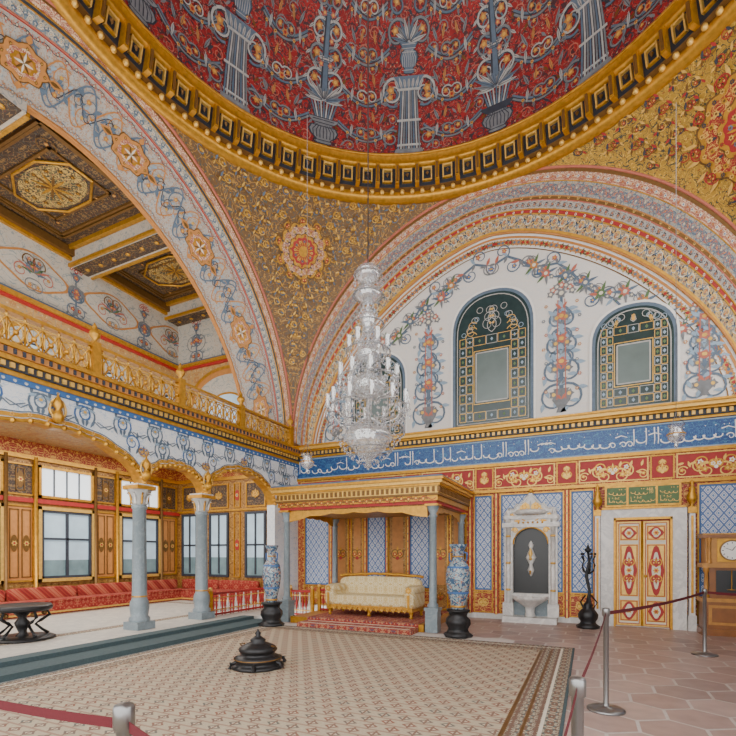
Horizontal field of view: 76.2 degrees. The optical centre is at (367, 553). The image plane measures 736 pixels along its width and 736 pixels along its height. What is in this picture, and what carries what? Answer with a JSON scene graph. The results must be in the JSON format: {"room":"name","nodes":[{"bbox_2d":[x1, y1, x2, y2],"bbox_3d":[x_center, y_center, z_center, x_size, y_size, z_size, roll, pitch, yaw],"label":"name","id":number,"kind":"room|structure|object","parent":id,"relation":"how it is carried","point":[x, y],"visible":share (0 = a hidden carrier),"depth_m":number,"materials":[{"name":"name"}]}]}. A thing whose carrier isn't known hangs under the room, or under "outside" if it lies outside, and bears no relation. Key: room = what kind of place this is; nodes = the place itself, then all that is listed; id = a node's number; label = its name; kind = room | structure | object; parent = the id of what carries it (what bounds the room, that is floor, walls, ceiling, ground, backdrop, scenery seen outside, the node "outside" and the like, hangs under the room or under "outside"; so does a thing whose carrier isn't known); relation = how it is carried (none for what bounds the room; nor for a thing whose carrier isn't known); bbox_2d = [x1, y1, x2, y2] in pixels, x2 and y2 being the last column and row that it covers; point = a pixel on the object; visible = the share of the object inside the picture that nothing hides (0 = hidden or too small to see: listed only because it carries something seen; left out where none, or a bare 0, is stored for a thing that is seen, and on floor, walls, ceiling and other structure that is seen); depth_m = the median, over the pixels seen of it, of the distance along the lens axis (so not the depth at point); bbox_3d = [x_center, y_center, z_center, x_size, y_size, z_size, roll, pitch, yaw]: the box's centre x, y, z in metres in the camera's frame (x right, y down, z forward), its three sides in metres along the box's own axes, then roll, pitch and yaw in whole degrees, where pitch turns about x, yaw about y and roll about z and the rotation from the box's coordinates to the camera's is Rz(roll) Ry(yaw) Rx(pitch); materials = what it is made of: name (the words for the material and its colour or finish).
{"room":"historic interior","nodes":[
{"label":"historic interior","id":0,"kind":"room"},
{"bbox_2d":[0,422,175,470],"bbox_3d":[-6.627,-2.775,8.714,4.600,0.210,12.150,0,0,25],"label":"ceiling","id":1,"kind":"structure","parent":0,"point":[27,432],"depth_m":10.75,"materials":[{"name":"beige paint"}]},
{"bbox_2d":[0,205,179,601],"bbox_3d":[-8.513,-3.100,10.167,0.450,9.400,13.179,0,0,25],"label":"wall","id":2,"kind":"structure","parent":0,"point":[66,515],"depth_m":12.04,"materials":[{"name":"beige paint"}]},
{"bbox_2d":[0,87,209,325],"bbox_3d":[-7.059,-7.643,8.969,3.600,0.674,12.245,0,0,25],"label":"ceiling","id":3,"kind":"structure","parent":0,"point":[46,181],"depth_m":10.57,"materials":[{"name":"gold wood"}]},
{"bbox_2d":[0,338,300,602],"bbox_3d":[-4.561,-0.770,7.797,0.520,4.300,12.245,0,0,25],"label":"wall","id":4,"kind":"structure","parent":0,"point":[146,432],"depth_m":8.56,"materials":[{"name":"blue tile"}]},
{"bbox_2d":[0,0,292,441],"bbox_3d":[-4.915,-5.763,8.325,1.230,5.526,10.860,0,0,25],"label":"arch","id":5,"kind":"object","parent":4,"relation":"attached to","point":[63,84],"depth_m":9.55,"materials":[{"name":"multicoloured paint"}]},
{"bbox_2d":[0,303,293,445],"bbox_3d":[-4.604,-3.377,7.562,0.180,0.905,11.829,0,0,25],"label":"gallery balustrade","id":6,"kind":"object","parent":4,"relation":"on","point":[95,362],"visible":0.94,"depth_m":8.27,"materials":[{"name":"gold metal"}]},
{"bbox_2d":[0,600,316,682],"bbox_3d":[-6.106,1.495,8.470,5.750,0.250,12.150,0,0,25],"label":"platform","id":7,"kind":"object","parent":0,"point":[86,626],"visible":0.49,"depth_m":9.38,"materials":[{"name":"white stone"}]},
{"bbox_2d":[0,602,55,643],"bbox_3d":[-5.603,1.094,7.599,0.920,0.550,0.920,0,0,25],"label":"table","id":8,"kind":"object","parent":7,"relation":"on","point":[22,610],"visible":1,"depth_m":7.51,"materials":[{"name":"brown metal"}]},
{"bbox_2d":[0,615,262,682],"bbox_3d":[-4.381,1.433,6.142,0.750,0.135,9.200,0,0,25],"label":"step","id":9,"kind":"object","parent":7,"relation":"on","point":[30,664],"visible":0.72,"depth_m":7.01,"materials":[{"name":"grey stone"}]},
{"bbox_2d":[0,579,263,618],"bbox_3d":[-6.627,1.075,8.924,3.980,0.589,11.530,0,0,25],"label":"corner divan","id":10,"kind":"object","parent":7,"relation":"on","point":[64,599],"visible":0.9,"depth_m":12.16,"materials":[{"name":"red fabric"}]},
{"bbox_2d":[122,483,155,630],"bbox_3d":[-4.221,0.050,8.662,0.420,2.660,0.420,0,0,25],"label":"marble column","id":11,"kind":"structure","parent":7,"relation":"on","point":[139,493],"depth_m":8.55,"materials":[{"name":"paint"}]},
{"bbox_2d":[188,493,215,619],"bbox_3d":[-3.567,0.050,10.057,0.420,2.660,0.420,0,0,25],"label":"marble column","id":12,"kind":"structure","parent":7,"relation":"on","point":[201,502],"depth_m":9.95,"materials":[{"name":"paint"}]},
{"bbox_2d":[208,587,265,615],"bbox_3d":[-3.010,1.058,11.243,0.090,0.645,2.190,0,0,25],"label":"wooden railing","id":13,"kind":"object","parent":7,"relation":"on","point":[256,599],"visible":0.77,"depth_m":11.02,"materials":[{"name":"red paint"}]},
{"bbox_2d":[178,318,297,445],"bbox_3d":[-4.079,-5.340,14.146,4.600,4.920,0.150,0,0,25],"label":"wall","id":14,"kind":"structure","parent":0,"point":[203,359],"depth_m":14.64,"materials":[{"name":"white paint"}]},
{"bbox_2d":[170,124,439,415],"bbox_3d":[-1.447,-5.785,11.180,7.679,5.370,3.797,0,0,-20],"label":"pendentive","id":15,"kind":"structure","parent":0,"point":[303,249],"depth_m":11.49,"materials":[{"name":"gold metal"}]},
{"bbox_2d":[3,617,735,735],"bbox_3d":[0.675,1.560,4.737,9.600,0.120,13.150,0,0,25],"label":"floor","id":16,"kind":"structure","parent":0,"point":[663,689],"depth_m":5.84,"materials":[{"name":"tile"}]},
{"bbox_2d":[0,625,574,735],"bbox_3d":[-1.472,1.491,4.291,5.930,0.016,9.720,0,0,25],"label":"carpet","id":17,"kind":"object","parent":16,"relation":"on","point":[331,682],"visible":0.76,"depth_m":5.13,"materials":[{"name":"beige carpet"}]},
{"bbox_2d":[112,702,134,735],"bbox_3d":[-0.813,0.990,1.563,0.340,0.985,0.340,0,0,25],"label":"stanchion","id":18,"kind":"object","parent":17,"relation":"on","point":[123,713],"visible":0.91,"depth_m":1.54,"materials":[{"name":"metal"}]},
{"bbox_2d":[0,700,111,727],"bbox_3d":[-1.677,0.585,1.959,1.828,0.066,0.003,0,0,25],"label":"rope","id":19,"kind":"object","parent":18,"relation":"attached to","point":[88,719],"visible":0.91,"depth_m":1.71,"materials":[{"name":"red fabric"}]},
{"bbox_2d":[227,629,286,672],"bbox_3d":[-1.447,1.229,6.168,0.809,0.506,0.716,0,0,25],"label":"bronze brazier","id":20,"kind":"object","parent":17,"relation":"on","point":[259,655],"visible":1,"depth_m":5.97,"materials":[{"name":"black metal"}]},
{"bbox_2d":[259,545,284,626],"bbox_3d":[-2.007,0.660,9.778,0.509,1.680,0.509,0,0,-42],"label":"floor vase","id":21,"kind":"object","parent":17,"relation":"on","point":[271,614],"visible":1,"depth_m":9.65,"materials":[{"name":"blue ceramic"}]},
{"bbox_2d":[290,609,448,631],"bbox_3d":[0.209,1.430,10.748,3.050,0.140,2.480,0,0,25],"label":"dais","id":22,"kind":"object","parent":16,"relation":"on","point":[300,617],"visible":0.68,"depth_m":10.25,"materials":[{"name":"brown wood"}]},
{"bbox_2d":[290,585,314,614],"bbox_3d":[-1.613,1.127,11.360,0.720,0.745,0.090,0,0,25],"label":"wooden railing","id":23,"kind":"object","parent":22,"relation":"on","point":[311,603],"visible":0.83,"depth_m":11.31,"materials":[{"name":"red paint"}]},
{"bbox_2d":[317,584,332,610],"bbox_3d":[-1.023,1.038,11.194,0.410,0.645,0.090,0,0,25],"label":"wooden railing","id":24,"kind":"object","parent":22,"relation":"on","point":[319,589],"visible":0.65,"depth_m":11.22,"materials":[{"name":"red paint"}]},
{"bbox_2d":[297,609,447,634],"bbox_3d":[0.221,1.423,10.362,2.500,0.155,2.650,0,0,25],"label":"rug","id":25,"kind":"object","parent":22,"relation":"on","point":[353,620],"visible":0.9,"depth_m":9.57,"materials":[{"name":"red fabric"}]},
{"bbox_2d":[325,572,424,618],"bbox_3d":[0.143,0.880,10.336,2.180,0.930,0.823,0,0,25],"label":"sofa","id":26,"kind":"object","parent":25,"relation":"on","point":[406,594],"visible":1,"depth_m":10.26,"materials":[{"name":"beige fabric"}]},
{"bbox_2d":[268,474,474,632],"bbox_3d":[0.155,0.005,10.691,3.960,2.990,2.650,0,0,25],"label":"canopy","id":27,"kind":"object","parent":16,"relation":"on","point":[433,495],"visible":0.95,"depth_m":9.63,"materials":[{"name":"gold stone"}]},
{"bbox_2d":[443,544,472,638],"bbox_3d":[1.638,0.660,8.532,0.509,1.680,0.509,0,0,-42],"label":"floor vase","id":28,"kind":"object","parent":16,"relation":"on","point":[458,623],"visible":1,"depth_m":8.39,"materials":[{"name":"blue ceramic"}]},
{"bbox_2d":[502,489,559,624],"bbox_3d":[3.593,0.025,10.392,1.200,2.950,0.872,0,0,25],"label":"fountain","id":29,"kind":"object","parent":16,"relation":"on","point":[531,527],"visible":1,"depth_m":10.46,"materials":[{"name":"white stone"}]},
{"bbox_2d":[569,676,585,735],"bbox_3d":[0.881,1.008,1.972,0.340,0.985,0.340,0,0,25],"label":"stanchion","id":30,"kind":"object","parent":16,"relation":"on","point":[577,720],"visible":0.98,"depth_m":1.95,"materials":[{"name":"metal"}]},
{"bbox_2d":[564,688,576,735],"bbox_3d":[0.546,0.585,1.353,0.001,0.066,1.343,0,0,28],"label":"rope","id":31,"kind":"object","parent":30,"relation":"attached to","point":[575,696],"visible":1,"depth_m":1.70,"materials":[{"name":"red fabric"}]},
{"bbox_2d":[576,544,599,629],"bbox_3d":[4.459,0.640,9.506,0.445,1.720,0.404,0,0,25],"label":"bronze torchere","id":32,"kind":"object","parent":16,"relation":"on","point":[587,616],"visible":1,"depth_m":9.44,"materials":[{"name":"black metal"}]},
{"bbox_2d":[587,608,625,715],"bbox_3d":[2.287,1.008,4.505,0.340,0.985,0.340,0,0,25],"label":"stanchion","id":33,"kind":"object","parent":16,"relation":"on","point":[605,708],"visible":0.98,"depth_m":4.48,"materials":[{"name":"metal"}]},
{"bbox_2d":[581,613,605,676],"bbox_3d":[1.585,0.585,3.240,0.001,0.066,2.828,0,0,29],"label":"rope","id":34,"kind":"object","parent":33,"relation":"attached to","point":[594,648],"visible":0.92,"depth_m":2.80,"materials":[{"name":"red fabric"}]},
{"bbox_2d":[691,589,718,656],"bbox_3d":[5.006,1.008,6.974,0.340,0.985,0.340,0,0,25],"label":"stanchion","id":35,"kind":"object","parent":16,"relation":"on","point":[704,653],"visible":0.97,"depth_m":6.95,"materials":[{"name":"metal"}]},
{"bbox_2d":[610,591,703,613],"bbox_3d":[3.647,0.585,5.741,3.604,0.066,0.001,0,0,-42],"label":"rope","id":36,"kind":"object","parent":35,"relation":"attached to","point":[700,593],"visible":0.98,"depth_m":5.41,"materials":[{"name":"red fabric"}]},
{"bbox_2d":[707,591,735,595],"bbox_3d":[5.666,0.585,6.699,1.359,0.066,0.003,0,0,23],"label":"rope","id":37,"kind":"object","parent":35,"relation":"attached to","point":[708,592],"visible":1,"depth_m":6.89,"materials":[{"name":"red fabric"}]},
{"bbox_2d":[697,533,735,636],"bbox_3d":[6.664,0.560,8.649,0.920,1.880,0.480,0,0,25],"label":"clock","id":38,"kind":"object","parent":16,"relation":"on","point":[718,550],"visible":0.91,"depth_m":8.57,"materials":[{"name":"brown wood"}]},
{"bbox_3d":[0.210,1.008,0.730,0.340,0.985,0.340,0,0,25],"label":"stanchion","id":39,"kind":"object","parent":16,"relation":"on","visible":0},
{"bbox_2d":[129,722,149,735],"bbox_3d":[-0.301,0.585,1.148,1.248,0.066,0.003,0,0,39],"label":"rope","id":40,"kind":"object","parent":39,"relation":"attached to","point":[134,730],"visible":1,"depth_m":1.51,"materials":[{"name":"red fabric"}]},
{"bbox_2d":[119,0,676,155],"bbox_3d":[0.504,-11.666,5.784,10.134,4.966,10.134,0,0,8],"label":"ceiling","id":41,"kind":"structure","parent":0,"point":[444,74],"depth_m":10.04,"materials":[{"name":"red paint"}]},
{"bbox_2d":[324,0,411,469],"bbox_3d":[0.002,-7.555,6.202,1.151,12.890,1.155,0,0,25],"label":"crystal chandelier","id":42,"kind":"object","parent":41,"relation":"hanging from","point":[368,440],"visible":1,"depth_m":6.07,"materials":[{"name":"glass"}]},
{"bbox_2d":[178,233,735,628],"bbox_3d":[1.344,-3.550,11.813,16.400,10.300,0.370,0,0,25],"label":"wall","id":43,"kind":"structure","parent":0,"point":[517,326],"depth_m":10.82,"materials":[{"name":"paint"}]},
{"bbox_2d":[50,0,735,204],"bbox_3d":[0.504,-8.795,5.784,11.000,0.870,11.000,0,0,25],"label":"trim","id":44,"kind":"structure","parent":43,"relation":"attached to","point":[680,36],"depth_m":9.44,"materials":[{"name":"gold metal"}]},
{"bbox_2d":[300,443,313,473],"bbox_3d":[-1.231,-5.260,9.502,0.296,7.280,0.296,0,0,25],"label":"glass lamp","id":45,"kind":"object","parent":44,"relation":"hanging from","point":[306,462],"visible":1,"depth_m":9.42,"materials":[{"name":"glass"}]},
{"bbox_2d":[293,165,735,444],"bbox_3d":[2.852,-5.713,10.790,10.852,5.626,0.324,0,0,25],"label":"arch","id":46,"kind":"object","parent":43,"relation":"attached to","point":[659,225],"depth_m":10.12,"materials":[{"name":"multicoloured paint"}]},
{"bbox_2d":[296,395,735,493],"bbox_3d":[2.857,-2.195,10.799,10.800,1.550,0.320,0,0,25],"label":"trim","id":47,"kind":"structure","parent":43,"relation":"attached to","point":[628,445],"depth_m":10.20,"materials":[{"name":"blue paint"}]},
{"bbox_2d":[592,479,697,630],"bbox_3d":[5.579,0.015,9.516,1.860,2.970,0.200,0,0,25],"label":"door","id":48,"kind":"structure","parent":43,"relation":"in","point":[644,549],"depth_m":9.52,"materials":[{"name":"white stone"}]},
{"bbox_2d":[545,20,735,224],"bbox_3d":[4.115,-5.785,7.088,5.430,5.370,5.430,0,0,25],"label":"ceiling","id":49,"kind":"structure","parent":0,"point":[683,136],"depth_m":8.64,"materials":[{"name":"gold metal"}]},
{"bbox_2d":[666,412,685,447],"bbox_3d":[5.253,-4.750,7.996,0.296,5.900,0.296,0,0,25],"label":"glass lamp","id":50,"kind":"object","parent":49,"relation":"hanging from","point":[676,433],"visible":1,"depth_m":7.92,"materials":[{"name":"glass"}]}
]}

